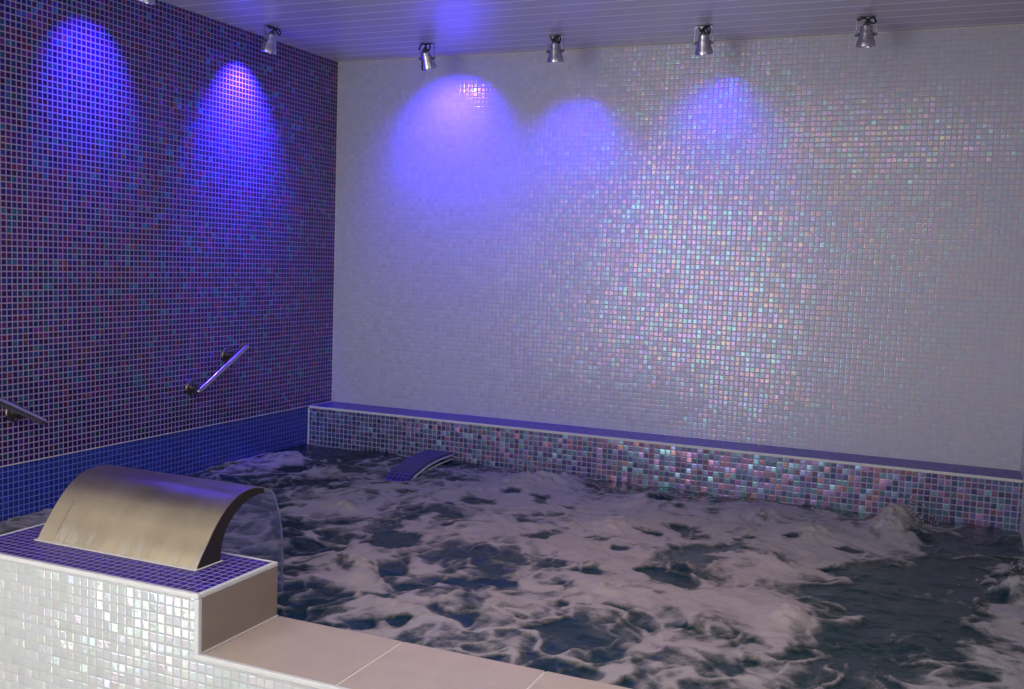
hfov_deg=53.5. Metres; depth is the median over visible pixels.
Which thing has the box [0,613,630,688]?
wall
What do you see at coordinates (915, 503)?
splash spray
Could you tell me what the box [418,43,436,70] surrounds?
ceiling spotlight
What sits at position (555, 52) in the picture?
ceiling spotlight
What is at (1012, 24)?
trim
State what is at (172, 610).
plinth
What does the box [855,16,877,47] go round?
ceiling spotlight
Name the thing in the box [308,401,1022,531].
ledge
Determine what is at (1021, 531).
wall
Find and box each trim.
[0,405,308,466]
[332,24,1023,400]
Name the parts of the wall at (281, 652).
edge trim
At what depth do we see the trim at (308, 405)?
4.71 m
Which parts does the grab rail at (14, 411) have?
post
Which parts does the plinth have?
panel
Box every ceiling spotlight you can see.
[137,0,154,4]
[260,25,280,54]
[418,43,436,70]
[546,35,563,62]
[694,25,713,54]
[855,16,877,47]
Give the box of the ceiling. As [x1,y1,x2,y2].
[159,0,1023,61]
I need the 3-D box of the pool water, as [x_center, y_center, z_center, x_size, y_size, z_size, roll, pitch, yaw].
[0.021,0.735,4.080,3.753,0.152,2.472,4,5,23]
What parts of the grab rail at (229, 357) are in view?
post, post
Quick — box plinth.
[0,523,277,658]
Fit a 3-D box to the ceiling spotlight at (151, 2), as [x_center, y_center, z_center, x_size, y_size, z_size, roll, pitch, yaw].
[-1.504,-1.464,4.157,0.090,0.140,0.094,4,5,23]
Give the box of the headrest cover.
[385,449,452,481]
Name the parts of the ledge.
edge trim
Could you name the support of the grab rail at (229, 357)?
attached to the wall at (168, 179)
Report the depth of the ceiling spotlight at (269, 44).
5.08 m
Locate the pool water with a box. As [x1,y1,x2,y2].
[0,444,1023,688]
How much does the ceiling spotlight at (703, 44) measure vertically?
0.142 m
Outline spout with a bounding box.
[34,465,268,571]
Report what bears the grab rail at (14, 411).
attached to the wall at (168, 179)
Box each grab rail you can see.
[0,397,46,424]
[185,344,248,394]
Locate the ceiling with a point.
(335, 30)
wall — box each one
[0,0,337,521]
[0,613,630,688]
[333,25,1023,469]
[1019,426,1023,545]
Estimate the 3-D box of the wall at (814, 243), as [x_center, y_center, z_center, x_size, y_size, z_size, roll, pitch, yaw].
[0.662,-0.012,5.435,3.993,3.095,0.120,4,5,23]
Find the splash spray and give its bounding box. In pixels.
[496,458,1023,587]
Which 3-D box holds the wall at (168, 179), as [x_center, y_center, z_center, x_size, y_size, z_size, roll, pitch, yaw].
[-2.289,0.044,3.525,0.120,3.095,5.750,4,5,23]

